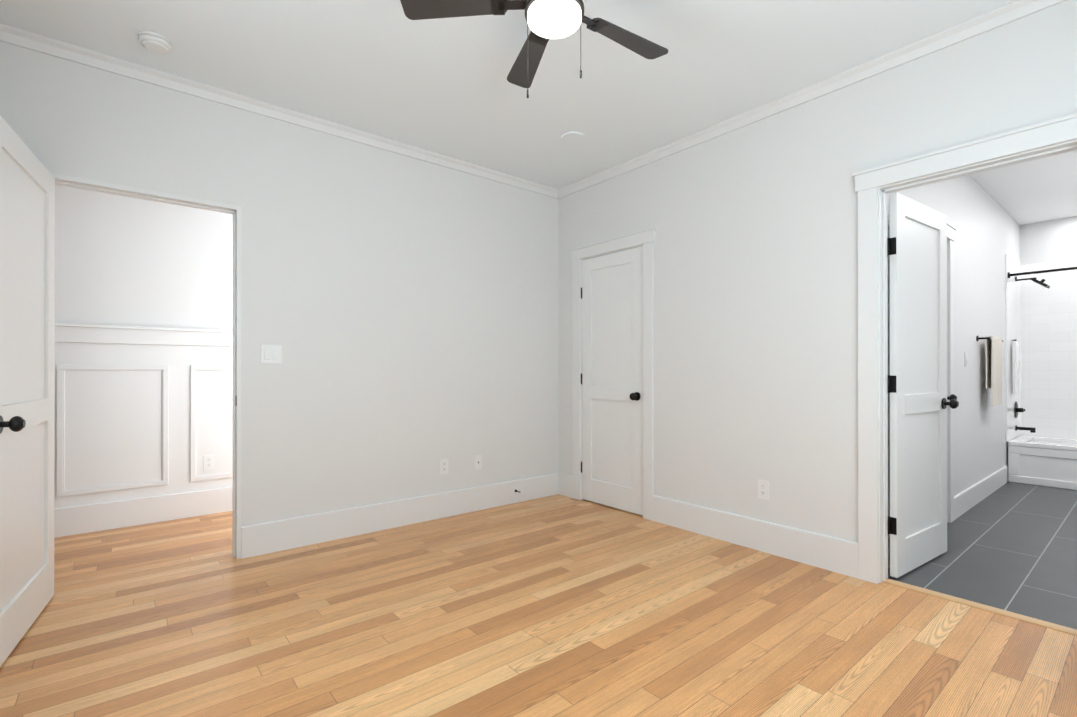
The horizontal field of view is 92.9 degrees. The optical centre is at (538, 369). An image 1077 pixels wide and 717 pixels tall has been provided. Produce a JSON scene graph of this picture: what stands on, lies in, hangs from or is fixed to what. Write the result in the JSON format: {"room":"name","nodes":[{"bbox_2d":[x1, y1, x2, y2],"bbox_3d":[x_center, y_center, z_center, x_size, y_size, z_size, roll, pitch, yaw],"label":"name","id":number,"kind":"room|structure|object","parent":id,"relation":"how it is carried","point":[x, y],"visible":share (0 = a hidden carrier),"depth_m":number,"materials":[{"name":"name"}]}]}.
{"room":"empty bedroom","nodes":[
{"label":"empty bedroom","id":0,"kind":"room"},
{"bbox_2d":[55,185,232,329],"bbox_3d":[-2.419,-0.241,4.113,4.860,2.700,0.120,0,0,-39],"label":"wall","id":1,"kind":"structure","parent":0,"point":[124,261],"depth_m":3.68,"materials":[{"name":"paint"}]},
{"bbox_2d":[54,323,232,537],"bbox_3d":[-2.450,0.401,3.980,4.835,1.415,0.045,0,0,-39],"label":"wainscoting","id":2,"kind":"structure","parent":1,"relation":"attached to","point":[143,421],"depth_m":3.66,"materials":[{"name":"paint"}]},
{"bbox_2d":[204,455,213,469],"bbox_3d":[-2.529,0.714,3.928,0.070,0.114,0.008,0,0,-39],"label":"outlet","id":3,"kind":"object","parent":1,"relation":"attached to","point":[208,462],"visible":1,"depth_m":3.93,"materials":[{"name":"plastic"}]},
{"bbox_2d":[0,41,558,525],"bbox_3d":[-1.221,-0.242,3.517,3.760,2.700,0.120,0,0,-39],"label":"wall","id":4,"kind":"structure","parent":0,"point":[411,357],"depth_m":3.40,"materials":[{"name":"paint"}]},
{"bbox_2d":[0,115,54,666],"bbox_3d":[-2.159,0.081,2.140,0.177,2.030,0.830,0,0,-32],"label":"hall door","id":5,"kind":"structure","parent":4,"relation":"in","point":[27,307],"depth_m":2.15,"materials":[{"name":"paint"}]},
{"bbox_2d":[50,172,241,558],"bbox_3d":[-2.118,0.074,2.781,0.862,2.066,0.124,0,0,-39],"label":"door frame","id":6,"kind":"structure","parent":4,"relation":"attached to","point":[79,185],"depth_m":3.00,"materials":[{"name":"paint"}]},
{"bbox_2d":[261,345,281,363],"bbox_3d":[-1.619,-0.093,3.107,0.116,0.114,0.010,0,0,-39],"label":"double light switch","id":7,"kind":"object","parent":4,"relation":"attached to","point":[271,354],"visible":1,"depth_m":3.11,"materials":[{"name":"plastic"}]},
{"bbox_2d":[0,23,557,198],"bbox_3d":[-1.168,-1.561,3.454,3.520,0.062,0.048,0,0,-39],"label":"crown molding","id":8,"kind":"structure","parent":4,"relation":"attached to","point":[51,46],"depth_m":2.97,"materials":[{"name":"paint"}]},
{"bbox_2d":[241,473,557,558],"bbox_3d":[-0.779,1.016,3.788,2.489,0.185,0.016,0,0,-39],"label":"baseboard","id":9,"kind":"structure","parent":4,"relation":"attached to","point":[274,536],"depth_m":3.54,"materials":[{"name":"paint"}]},
{"bbox_2d":[440,459,447,474],"bbox_3d":[-0.710,0.731,3.851,0.070,0.114,0.008,0,0,-39],"label":"electrical outlet","id":10,"kind":"object","parent":4,"relation":"attached to","point":[443,466],"visible":1,"depth_m":3.85,"materials":[{"name":"plastic"}]},
{"bbox_2d":[474,455,481,469],"bbox_3d":[-0.476,0.733,4.041,0.070,0.114,0.010,0,0,-39],"label":"outlet","id":11,"kind":"object","parent":4,"relation":"attached to","point":[477,462],"visible":1,"depth_m":4.04,"materials":[{"name":"plastic"}]},
{"bbox_2d":[0,0,1076,224],"bbox_3d":[1.229,-1.637,3.256,9.420,0.112,6.070,0,0,-39],"label":"ceiling","id":12,"kind":"structure","parent":0,"point":[388,69],"depth_m":2.66,"materials":[{"name":"paint"}]},
{"bbox_2d":[138,31,172,54],"bbox_3d":[-1.852,-1.574,2.474,0.136,0.040,0.136,0,0,-39],"label":"smoke detector","id":13,"kind":"object","parent":12,"relation":"attached to","point":[154,42],"visible":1,"depth_m":2.45,"materials":[{"name":"plastic"}]},
{"bbox_2d":[400,0,667,97],"bbox_3d":[0.092,-1.322,1.938,1.094,0.546,1.118,0,0,-39],"label":"ceiling fan","id":14,"kind":"object","parent":12,"relation":"hanging from","point":[546,20],"visible":1,"depth_m":1.97,"materials":[{"name":"brown metal"}]},
{"bbox_2d":[560,132,584,143],"bbox_3d":[0.235,-1.588,3.509,0.170,0.009,0.170,0,0,-39],"label":"ceiling vent","id":15,"kind":"object","parent":12,"relation":"in","point":[572,137],"visible":1,"depth_m":3.49,"materials":[{"name":"paint"}]},
{"bbox_2d":[0,494,1076,716],"bbox_3d":[-0.755,1.155,2.029,4.800,0.100,5.450,0,0,-39],"label":"floor","id":16,"kind":"structure","parent":0,"point":[558,605],"depth_m":2.14,"materials":[{"name":"brown wood"}]},
{"bbox_2d":[558,0,1076,542],"bbox_3d":[1.251,-0.242,3.369,0.120,2.700,3.240,0,0,-39],"label":"wall","id":17,"kind":"structure","parent":0,"point":[755,224],"depth_m":3.04,"materials":[{"name":"paint"}]},
{"bbox_2d":[558,473,571,497],"bbox_3d":[0.237,1.017,4.500,0.016,0.185,0.201,0,0,-39],"label":"baseboard","id":18,"kind":"structure","parent":17,"relation":"attached to","point":[564,484],"depth_m":4.49,"materials":[{"name":"paint"}]},
{"bbox_2d":[581,246,642,515],"bbox_3d":[0.594,0.084,4.111,0.177,2.030,0.680,0,0,-39],"label":"closet door","id":19,"kind":"structure","parent":17,"relation":"in","point":[612,380],"depth_m":4.09,"materials":[{"name":"paint"}]},
{"bbox_2d":[570,227,655,520],"bbox_3d":[0.625,0.078,4.135,0.122,2.062,0.704,0,0,-39],"label":"door frame","id":20,"kind":"structure","parent":17,"relation":"attached to","point":[581,344],"depth_m":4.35,"materials":[{"name":"paint"}]},
{"bbox_2d":[653,495,857,577],"bbox_3d":[1.271,1.015,3.235,0.016,0.185,1.350,0,0,-39],"label":"baseboard","id":21,"kind":"structure","parent":17,"relation":"attached to","point":[833,554],"depth_m":3.11,"materials":[{"name":"paint"}]},
{"bbox_2d":[758,480,768,499],"bbox_3d":[1.371,0.733,3.120,0.008,0.114,0.070,0,0,-39],"label":"electrical outlet","id":22,"kind":"object","parent":17,"relation":"attached to","point":[763,489],"visible":1,"depth_m":3.12,"materials":[{"name":"plastic"}]},
{"bbox_2d":[558,0,1066,198],"bbox_3d":[1.424,-1.562,3.028,0.048,0.062,3.990,0,0,-39],"label":"crown molding","id":23,"kind":"structure","parent":17,"relation":"attached to","point":[989,21],"depth_m":2.76,"materials":[{"name":"paint"}]},
{"bbox_2d":[852,113,1076,583],"bbox_3d":[2.026,0.032,2.397,0.153,2.149,0.952,0,0,-39],"label":"door frame","id":24,"kind":"structure","parent":17,"relation":"attached to","point":[871,181],"depth_m":2.65,"materials":[{"name":"paint"}]},
{"bbox_2d":[888,175,1019,535],"bbox_3d":[3.544,-0.241,4.262,4.560,2.700,0.120,0,0,-39],"label":"wall","id":25,"kind":"structure","parent":0,"point":[986,225],"depth_m":4.25,"materials":[{"name":"paint"}]},
{"bbox_2d":[888,535,889,566],"bbox_3d":[2.102,1.027,2.993,0.724,0.160,0.016,0,0,-39],"label":"baseboard","id":26,"kind":"structure","parent":25,"relation":"attached to","point":[888,550],"depth_m":2.88,"materials":[{"name":"paint"}]},
{"bbox_2d":[887,192,958,577],"bbox_3d":[2.168,0.082,2.907,0.730,2.030,0.177,0,0,-35],"label":"bathroom door","id":27,"kind":"structure","parent":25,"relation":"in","point":[917,388],"depth_m":2.86,"materials":[{"name":"paint"}]},
{"bbox_2d":[947,260,947,522],"bbox_3d":[2.669,0.077,3.546,0.698,2.062,0.122,0,0,-39],"label":"door frame","id":28,"kind":"structure","parent":25,"relation":"attached to","point":[947,391],"depth_m":3.71,"materials":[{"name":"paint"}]},
{"bbox_2d":[947,394,956,399],"bbox_3d":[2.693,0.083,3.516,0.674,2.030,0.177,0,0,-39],"label":"door knob","id":29,"kind":"object","parent":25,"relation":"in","point":[951,396],"depth_m":3.62,"materials":[{"name":"metal"}]},
{"bbox_2d":[947,222,956,522],"bbox_3d":[2.717,0.033,3.487,0.896,2.149,0.032,0,0,-39],"label":"trim","id":30,"kind":"structure","parent":25,"relation":"attached to","point":[951,228],"depth_m":3.71,"materials":[{"name":"paint"}]},
{"bbox_2d":[964,352,967,366],"bbox_3d":[3.384,-0.081,4.047,0.070,0.114,0.010,0,0,-39],"label":"bathroom light switch","id":31,"kind":"object","parent":25,"relation":"attached to","point":[965,359],"visible":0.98,"depth_m":4.03,"materials":[{"name":"plastic"}]},
{"bbox_2d":[954,466,1006,519],"bbox_3d":[3.829,1.030,4.406,2.034,0.160,0.016,0,0,-39],"label":"baseboard","id":32,"kind":"structure","parent":25,"relation":"attached to","point":[967,499],"depth_m":4.26,"materials":[{"name":"paint"}]},
{"bbox_2d":[976,336,1002,341],"bbox_3d":[3.952,-0.260,4.474,0.688,0.048,0.070,0,0,-39],"label":"towel bar","id":33,"kind":"object","parent":25,"relation":"attached to","point":[977,338],"visible":0.58,"depth_m":4.28,"materials":[{"name":"black metal"}]},
{"bbox_2d":[985,335,1001,405],"bbox_3d":[3.946,0.009,4.433,0.380,0.600,0.048,0,0,-39],"label":"hanging towel","id":34,"kind":"object","parent":33,"relation":"hanging from","point":[994,363],"visible":0.95,"depth_m":4.38,"materials":[{"name":"fabric"}]},
{"bbox_2d":[1005,254,1024,441],"bbox_3d":[4.928,-0.214,5.310,0.810,1.850,0.012,0,0,-39],"label":"tiled wall","id":35,"kind":"structure","parent":25,"relation":"attached to","point":[1014,290],"depth_m":5.28,"materials":[{"name":"white tile"}]},
{"bbox_2d":[1012,339,1018,394],"bbox_3d":[4.848,-0.029,5.210,0.160,0.559,0.040,0,0,-39],"label":"washcloth","id":36,"kind":"object","parent":35,"relation":"hanging from","point":[1015,349],"visible":1,"depth_m":5.16,"materials":[{"name":"white fabric"}]},
{"bbox_2d":[1015,402,1024,417],"bbox_3d":[5.004,0.421,5.314,0.195,0.170,0.071,0,0,-39],"label":"shower valve","id":37,"kind":"object","parent":35,"relation":"attached to","point":[1017,409],"visible":1,"depth_m":5.32,"materials":[{"name":"black metal"}]},
{"bbox_2d":[1016,425,1035,432],"bbox_3d":[5.038,0.614,5.293,0.060,0.065,0.146,0,0,-39],"label":"tub spout","id":38,"kind":"object","parent":35,"relation":"attached to","point":[1031,430],"visible":1,"depth_m":5.27,"materials":[{"name":"black metal"}]},
{"bbox_2d":[1015,276,1049,288],"bbox_3d":[5.069,-0.902,5.258,0.190,0.149,0.251,0,0,-39],"label":"shower head","id":39,"kind":"object","parent":35,"relation":"attached to","point":[1035,280],"visible":1,"depth_m":5.18},
{"bbox_2d":[1008,267,1076,277],"bbox_3d":[5.159,-0.940,4.516,0.060,0.060,1.506,0,0,-39],"label":"rail","id":40,"kind":"object","parent":35,"relation":"attached to","point":[1041,271],"visible":1,"depth_m":4.91,"materials":[{"name":"black metal"}]},
{"bbox_2d":[888,480,1076,629],"bbox_3d":[4.245,1.158,3.354,4.620,0.100,2.410,0,0,-39],"label":"floor","id":41,"kind":"structure","parent":0,"point":[1011,546],"depth_m":3.02,"materials":[{"name":"tile"}]},
{"bbox_2d":[883,579,1076,635],"bbox_3d":[2.042,1.101,2.408,0.060,0.009,0.716,0,0,-39],"label":"threshold","id":42,"kind":"object","parent":41,"relation":"on","point":[1068,630],"depth_m":2.36,"materials":[{"name":"brown wood"}]},
{"bbox_2d":[1008,435,1076,489],"bbox_3d":[5.429,0.910,4.734,0.774,0.400,1.506,0,0,-39],"label":"tub","id":43,"kind":"object","parent":41,"relation":"on","point":[1043,461],"visible":1,"depth_m":4.91,"materials":[{"name":"ceramic"}]},
{"bbox_2d":[1020,216,1076,438],"bbox_3d":[6.025,-0.240,4.735,0.120,2.700,2.290,0,0,-39],"label":"wall","id":44,"kind":"structure","parent":0,"point":[1049,240],"depth_m":5.41,"materials":[{"name":"paint"}]},
{"bbox_2d":[1025,258,1076,438],"bbox_3d":[5.736,-0.215,4.984,0.012,1.850,1.540,0,0,-39],"label":"tiled wall","id":45,"kind":"structure","parent":44,"relation":"attached to","point":[1041,324],"depth_m":5.39,"materials":[{"name":"white tile"}]}
]}

